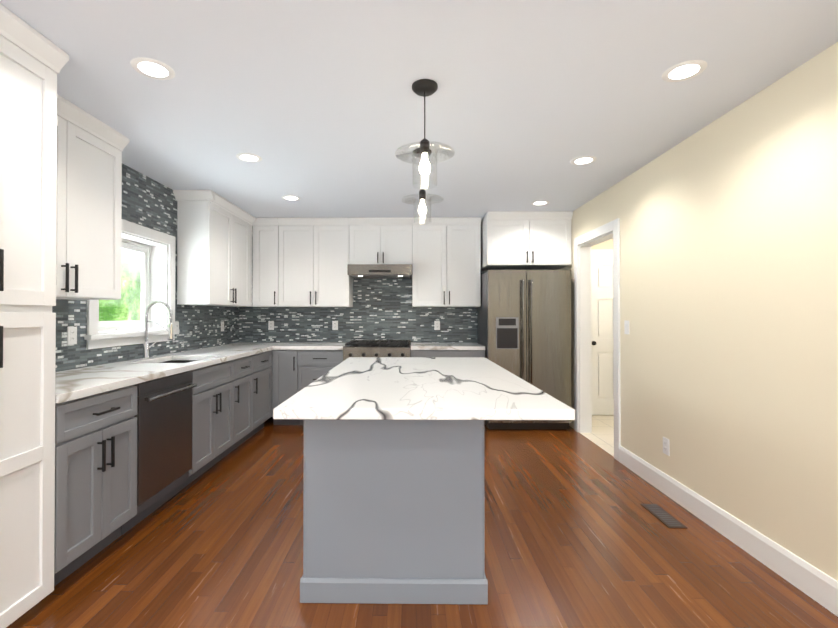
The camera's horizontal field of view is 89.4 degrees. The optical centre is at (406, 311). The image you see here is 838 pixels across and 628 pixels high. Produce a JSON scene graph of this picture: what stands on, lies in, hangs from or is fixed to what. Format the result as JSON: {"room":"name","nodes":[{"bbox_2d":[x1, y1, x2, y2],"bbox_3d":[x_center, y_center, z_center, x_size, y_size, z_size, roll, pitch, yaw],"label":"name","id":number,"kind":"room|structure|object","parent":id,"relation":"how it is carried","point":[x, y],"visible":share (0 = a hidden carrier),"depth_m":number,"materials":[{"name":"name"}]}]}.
{"room":"kitchen","nodes":[
{"label":"kitchen","id":0,"kind":"room"},
{"bbox_2d":[52,163,238,371],"bbox_3d":[-2.303,0.067,1.600,0.200,2.440,7.960,0,0,1],"label":"wall","id":1,"kind":"structure","parent":0,"point":[148,202],"depth_m":3.59,"materials":[{"name":"grey tile"}]},
{"bbox_2d":[67,327,76,344],"bbox_3d":[-2.184,0.155,2.768,0.008,0.116,0.072,0,0,1],"label":"electrical outlet","id":2,"kind":"object","parent":1,"relation":"attached to","point":[71,335],"visible":1,"depth_m":2.76,"materials":[{"name":"white plastic"}]},
{"bbox_2d":[56,94,129,299],"bbox_3d":[-2.011,-0.614,2.350,0.354,1.063,0.893,0,0,1],"label":"upper cabinet","id":3,"kind":"object","parent":1,"relation":"attached to","point":[90,148],"visible":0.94,"depth_m":2.51,"materials":[{"name":"white wood"}]},
{"bbox_2d":[84,219,179,348],"bbox_3d":[-2.253,-0.223,3.423,0.245,0.965,1.093,0,0,1],"label":"window","id":4,"kind":"structure","parent":1,"relation":"in","point":[162,272],"depth_m":3.69,"materials":[{"name":"white"}]},
{"bbox_2d":[175,322,178,333],"bbox_3d":[-2.169,0.154,3.998,0.008,0.116,0.072,0,0,1],"label":"electrical outlet","id":5,"kind":"object","parent":1,"relation":"attached to","point":[176,325],"visible":0.46,"depth_m":4.00,"materials":[{"name":"white plastic"}]},
{"bbox_2d":[173,190,255,306],"bbox_3d":[-1.985,-0.599,4.532,0.357,1.063,1.202,0,0,1],"label":"upper cabinet","id":6,"kind":"object","parent":1,"relation":"attached to","point":[214,248],"visible":1,"depth_m":4.09,"materials":[{"name":"white wood"}]},
{"bbox_2d":[0,0,837,219],"bbox_3d":[0.496,-1.203,1.574,5.800,0.100,7.960,0,0,1],"label":"ceiling","id":7,"kind":"structure","parent":0,"point":[317,106],"depth_m":2.17,"materials":[{"name":"white paint"}]},
{"bbox_2d":[130,57,174,79],"bbox_3d":[-1.198,-1.148,2.005,0.184,0.004,0.184,0,0,1],"label":"recessed light","id":8,"kind":"object","parent":7,"relation":"in","point":[159,70],"visible":1,"depth_m":2.00,"materials":[{"name":"white plastic"}]},
{"bbox_2d":[236,153,261,161],"bbox_3d":[-1.164,-1.140,3.134,0.184,0.004,0.184,0,0,1],"label":"recessed light","id":9,"kind":"object","parent":7,"relation":"in","point":[249,157],"visible":1,"depth_m":3.12,"materials":[{"name":"white plastic"}]},
{"bbox_2d":[282,195,300,200],"bbox_3d":[-1.145,-1.133,4.214,0.184,0.004,0.184,0,0,1],"label":"recessed light","id":10,"kind":"object","parent":7,"relation":"in","point":[291,198],"visible":1,"depth_m":4.21,"materials":[{"name":"white plastic"}]},
{"bbox_2d":[401,148,443,223],"bbox_3d":[0.115,-0.888,3.011,0.304,0.510,0.304,0,0,1],"label":"pendant light","id":11,"kind":"object","parent":7,"relation":"hanging from","point":[422,210],"visible":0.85,"depth_m":3.00,"materials":[{"name":"black"}]},
{"bbox_2d":[395,79,454,188],"bbox_3d":[0.094,-0.894,2.152,0.304,0.510,0.304,0,0,1],"label":"pendant light","id":12,"kind":"object","parent":7,"relation":"hanging from","point":[424,88],"visible":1,"depth_m":2.14,"materials":[{"name":"black"}]},
{"bbox_2d":[531,201,548,204],"bbox_3d":[1.392,-1.131,4.402,0.184,0.004,0.184,0,0,1],"label":"recessed light","id":13,"kind":"object","parent":7,"relation":"in","point":[540,203],"visible":1,"depth_m":4.39,"materials":[{"name":"white"}]},
{"bbox_2d":[571,156,596,164],"bbox_3d":[1.337,-1.140,3.193,0.184,0.004,0.184,0,0,1],"label":"recessed light","id":14,"kind":"object","parent":7,"relation":"in","point":[585,160],"visible":1,"depth_m":3.18,"materials":[{"name":"white plastic"}]},
{"bbox_2d":[662,60,707,81],"bbox_3d":[1.327,-1.148,2.023,0.184,0.004,0.184,0,0,1],"label":"recessed light","id":15,"kind":"object","parent":7,"relation":"in","point":[687,70],"visible":1,"depth_m":2.01,"materials":[{"name":"white"}]},
{"bbox_2d":[6,415,837,627],"bbox_3d":[0.496,1.336,1.556,5.800,0.102,7.960,0,0,1],"label":"floor","id":16,"kind":"structure","parent":0,"point":[577,535],"depth_m":2.18,"materials":[{"name":"brown wood"}]},
{"bbox_2d":[0,3,68,627],"bbox_3d":[-1.857,0.068,1.563,0.687,2.438,0.658,0,0,1],"label":"pantry","id":17,"kind":"object","parent":16,"relation":"on","point":[33,61],"visible":1,"depth_m":1.75,"materials":[{"name":"white wood"}]},
{"bbox_2d":[54,385,136,585],"bbox_3d":[-1.874,0.852,2.170,0.637,0.878,0.558,0,0,1],"label":"base cabinet","id":18,"kind":"object","parent":16,"relation":"on","point":[95,472],"depth_m":2.11,"materials":[{"name":"grey wood"}]},
{"bbox_2d":[121,371,196,534],"bbox_3d":[-1.827,0.857,2.754,0.663,0.876,0.604,0,0,1],"label":"dishwasher","id":19,"kind":"object","parent":16,"relation":"on","point":[164,435],"visible":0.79,"depth_m":2.68,"materials":[{"name":"grey metal"}]},
{"bbox_2d":[179,382,237,490],"bbox_3d":[-1.858,0.972,3.440,0.637,0.655,0.764,0,0,1],"label":"base cabinet","id":20,"kind":"object","parent":16,"relation":"on","point":[214,408],"depth_m":3.37,"materials":[{"name":"grey wood"}]},
{"bbox_2d":[190,354,257,445],"bbox_3d":[-1.851,0.865,3.985,0.637,0.878,0.574,0,0,1],"label":"base cabinet","id":21,"kind":"object","parent":16,"relation":"on","point":[244,370],"depth_m":3.97,"materials":[{"name":"grey wood"}]},
{"bbox_2d":[258,350,271,430],"bbox_3d":[-1.845,0.868,4.488,0.637,0.878,0.680,0,0,1],"label":"base cabinet","id":22,"kind":"object","parent":16,"relation":"on","point":[264,358],"depth_m":4.59,"materials":[{"name":"grey wood"}]},
{"bbox_2d":[55,342,274,402],"bbox_3d":[-1.850,0.509,3.671,0.649,0.254,3.555,0,0,1],"label":"countertop","id":23,"kind":"structure","parent":22,"relation":"on","point":[74,384],"depth_m":2.80,"materials":[{"name":"stone"}]},
{"bbox_2d":[142,300,173,358],"bbox_3d":[-2.021,0.143,3.485,0.248,0.475,0.131,0,0,1],"label":"faucet","id":24,"kind":"object","parent":23,"relation":"on","point":[146,347],"visible":1,"depth_m":3.44,"materials":[{"name":"silver metal"}]},
{"bbox_2d":[271,350,342,424],"bbox_3d":[-1.125,0.873,5.099,0.824,0.878,0.675,0,0,1],"label":"base cabinet","id":25,"kind":"object","parent":16,"relation":"on","point":[294,372],"visible":0.46,"depth_m":4.81,"materials":[{"name":"grey wood"}]},
{"bbox_2d":[275,343,344,349],"bbox_3d":[-1.105,0.412,5.102,0.783,0.040,0.675,0,0,1],"label":"countertop","id":26,"kind":"structure","parent":25,"relation":"on","point":[278,346],"depth_m":4.80,"materials":[{"name":"stone"}]},
{"bbox_2d":[343,340,410,360],"bbox_3d":[-0.330,0.834,5.058,0.762,0.955,0.739,0,0,1],"label":"range","id":27,"kind":"object","parent":16,"relation":"on","point":[376,348],"visible":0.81,"depth_m":4.77,"materials":[{"name":"silver metal"}]},
{"bbox_2d":[300,419,487,604],"bbox_3d":[-0.046,0.855,2.689,0.831,0.880,1.637,0,0,1],"label":"kitchen island","id":28,"kind":"object","parent":16,"relation":"on","point":[393,511],"visible":0.88,"depth_m":1.89,"materials":[{"name":"grey wood"}]},
{"bbox_2d":[273,357,574,419],"bbox_3d":[0.076,0.392,2.558,1.135,0.041,1.939,0,0,1],"label":"island countertop","id":29,"kind":"structure","parent":28,"relation":"on","point":[416,388],"depth_m":1.88,"materials":[{"name":"stone"}]},
{"bbox_2d":[411,350,484,356],"bbox_3d":[0.475,0.873,5.079,0.840,0.878,0.675,0,0,1],"label":"base cabinet","id":30,"kind":"object","parent":16,"relation":"on","point":[447,353],"visible":0.06,"depth_m":4.79,"materials":[{"name":"grey wood"}]},
{"bbox_2d":[411,343,484,349],"bbox_3d":[0.475,0.412,5.096,0.840,0.040,0.647,0,0,1],"label":"countertop","id":31,"kind":"structure","parent":30,"relation":"on","point":[414,346],"depth_m":4.78,"materials":[{"name":"stone"}]},
{"bbox_2d":[478,270,570,428],"bbox_3d":[1.355,0.426,4.978,0.904,1.770,0.827,0,0,1],"label":"fridge","id":32,"kind":"object","parent":16,"relation":"on","point":[524,324],"visible":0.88,"depth_m":4.63,"materials":[{"name":"silver metal"}]},
{"bbox_2d":[640,504,687,527],"bbox_3d":[1.628,1.291,2.688,0.110,0.006,0.320,0,0,1],"label":"floor vent","id":33,"kind":"object","parent":16,"relation":"in","point":[663,516],"visible":1,"depth_m":2.67,"materials":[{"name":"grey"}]},
{"bbox_2d":[239,226,612,342],"bbox_3d":[0.646,0.094,5.483,5.600,2.440,0.120,0,0,1],"label":"wall","id":34,"kind":"structure","parent":0,"point":[382,309],"depth_m":5.44,"materials":[{"name":"tile"}]},
{"bbox_2d":[252,218,283,306],"bbox_3d":[-1.672,-0.594,5.283,0.385,1.064,0.342,0,0,1],"label":"upper cabinet","id":35,"kind":"object","parent":34,"relation":"attached to","point":[268,233],"depth_m":5.12,"materials":[{"name":"white wood"}]},
{"bbox_2d":[268,321,273,329],"bbox_3d":[-1.740,0.174,5.448,0.072,0.116,0.008,0,0,1],"label":"electrical outlet","id":36,"kind":"object","parent":34,"relation":"attached to","point":[270,325],"visible":1,"depth_m":5.45,"materials":[{"name":"white plastic"}]},
{"bbox_2d":[284,218,352,306],"bbox_3d":[-1.146,-0.594,5.277,0.915,1.064,0.342,0,0,1],"label":"upper cabinet","id":37,"kind":"object","parent":34,"relation":"attached to","point":[300,262],"depth_m":5.11,"materials":[{"name":"white wood"}]},
{"bbox_2d":[332,321,337,329],"bbox_3d":[-0.915,0.174,5.438,0.072,0.116,0.008,0,0,1],"label":"electrical outlet","id":38,"kind":"object","parent":34,"relation":"attached to","point":[334,325],"visible":1,"depth_m":5.44,"materials":[{"name":"white plastic"}]},
{"bbox_2d":[352,217,411,263],"bbox_3d":[-0.306,-0.842,5.268,0.759,0.568,0.342,0,0,1],"label":"upper cabinet","id":39,"kind":"object","parent":34,"relation":"attached to","point":[375,240],"depth_m":5.10,"materials":[{"name":"white wood"}]},
{"bbox_2d":[347,264,411,278],"bbox_3d":[-0.307,-0.489,5.186,0.754,0.130,0.500,0,0,1],"label":"range hood","id":40,"kind":"object","parent":39,"relation":"attached to","point":[379,271],"visible":1,"depth_m":4.94,"materials":[{"name":"silver metal"}]},
{"bbox_2d":[434,321,439,329],"bbox_3d":[0.395,0.174,5.421,0.072,0.116,0.008,0,0,1],"label":"electrical outlet","id":41,"kind":"object","parent":34,"relation":"attached to","point":[436,325],"visible":1,"depth_m":5.42,"materials":[{"name":"white plastic"}]},
{"bbox_2d":[412,217,480,306],"bbox_3d":[0.486,-0.594,5.256,0.821,1.064,0.342,0,0,1],"label":"upper cabinet","id":42,"kind":"object","parent":34,"relation":"attached to","point":[446,251],"depth_m":5.09,"materials":[{"name":"white wood"}]},
{"bbox_2d":[481,211,572,270],"bbox_3d":[1.399,-0.828,5.083,0.957,0.598,0.667,0,0,1],"label":"upper cabinet","id":43,"kind":"object","parent":34,"relation":"attached to","point":[525,240],"visible":0.96,"depth_m":4.81,"materials":[{"name":"white wood"}]},
{"bbox_2d":[557,42,837,580],"bbox_3d":[1.896,0.066,1.487,0.120,2.440,7.840,0,0,1],"label":"wall","id":44,"kind":"structure","parent":0,"point":[729,301],"depth_m":2.31,"materials":[{"name":"beige paint"}]},
{"bbox_2d":[574,218,620,460],"bbox_3d":[1.930,0.245,4.184,0.156,2.120,1.004,0,0,1],"label":"door frame","id":45,"kind":"structure","parent":44,"relation":"attached to","point":[582,346],"depth_m":4.58,"materials":[{"name":"white wood"}]},
{"bbox_2d":[624,320,628,333],"bbox_3d":[1.855,0.131,3.567,0.012,0.116,0.072,0,0,1],"label":"light switch","id":46,"kind":"object","parent":44,"relation":"attached to","point":[626,327],"visible":1,"depth_m":3.57,"materials":[{"name":"white plastic"}]},
{"bbox_2d":[663,437,669,455],"bbox_3d":[1.850,0.957,3.017,0.008,0.116,0.072,0,0,1],"label":"electrical outlet","id":47,"kind":"object","parent":44,"relation":"attached to","point":[666,446],"visible":1,"depth_m":3.01,"materials":[{"name":"white plastic"}]},
{"bbox_2d":[619,446,837,616],"bbox_3d":[1.824,1.214,1.181,0.016,0.140,7.002,0,0,1],"label":"baseboard","id":48,"kind":"structure","parent":44,"relation":"attached to","point":[820,587],"depth_m":2.28,"materials":[{"name":"white wood"}]},
{"label":"outside","id":49,"kind":"structure","parent":0,"visible":0},
{"bbox_2d":[99,249,140,327],"bbox_3d":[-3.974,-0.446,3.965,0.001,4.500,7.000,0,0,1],"label":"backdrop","id":50,"kind":"structure","parent":49,"point":[134,282],"depth_m":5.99,"materials":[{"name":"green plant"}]},
{"bbox_3d":[2.710,0.085,4.177,1.440,2.440,2.440,0,0,1],"label":"wall","id":51,"kind":"structure","parent":0,"visible":0},
{"bbox_2d":[591,249,613,414],"bbox_3d":[2.674,0.258,5.345,0.920,2.110,0.097,0,0,1],"label":"hall door","id":52,"kind":"structure","parent":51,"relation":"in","point":[602,332],"depth_m":5.36,"materials":[{"name":"white wood"}]}
]}

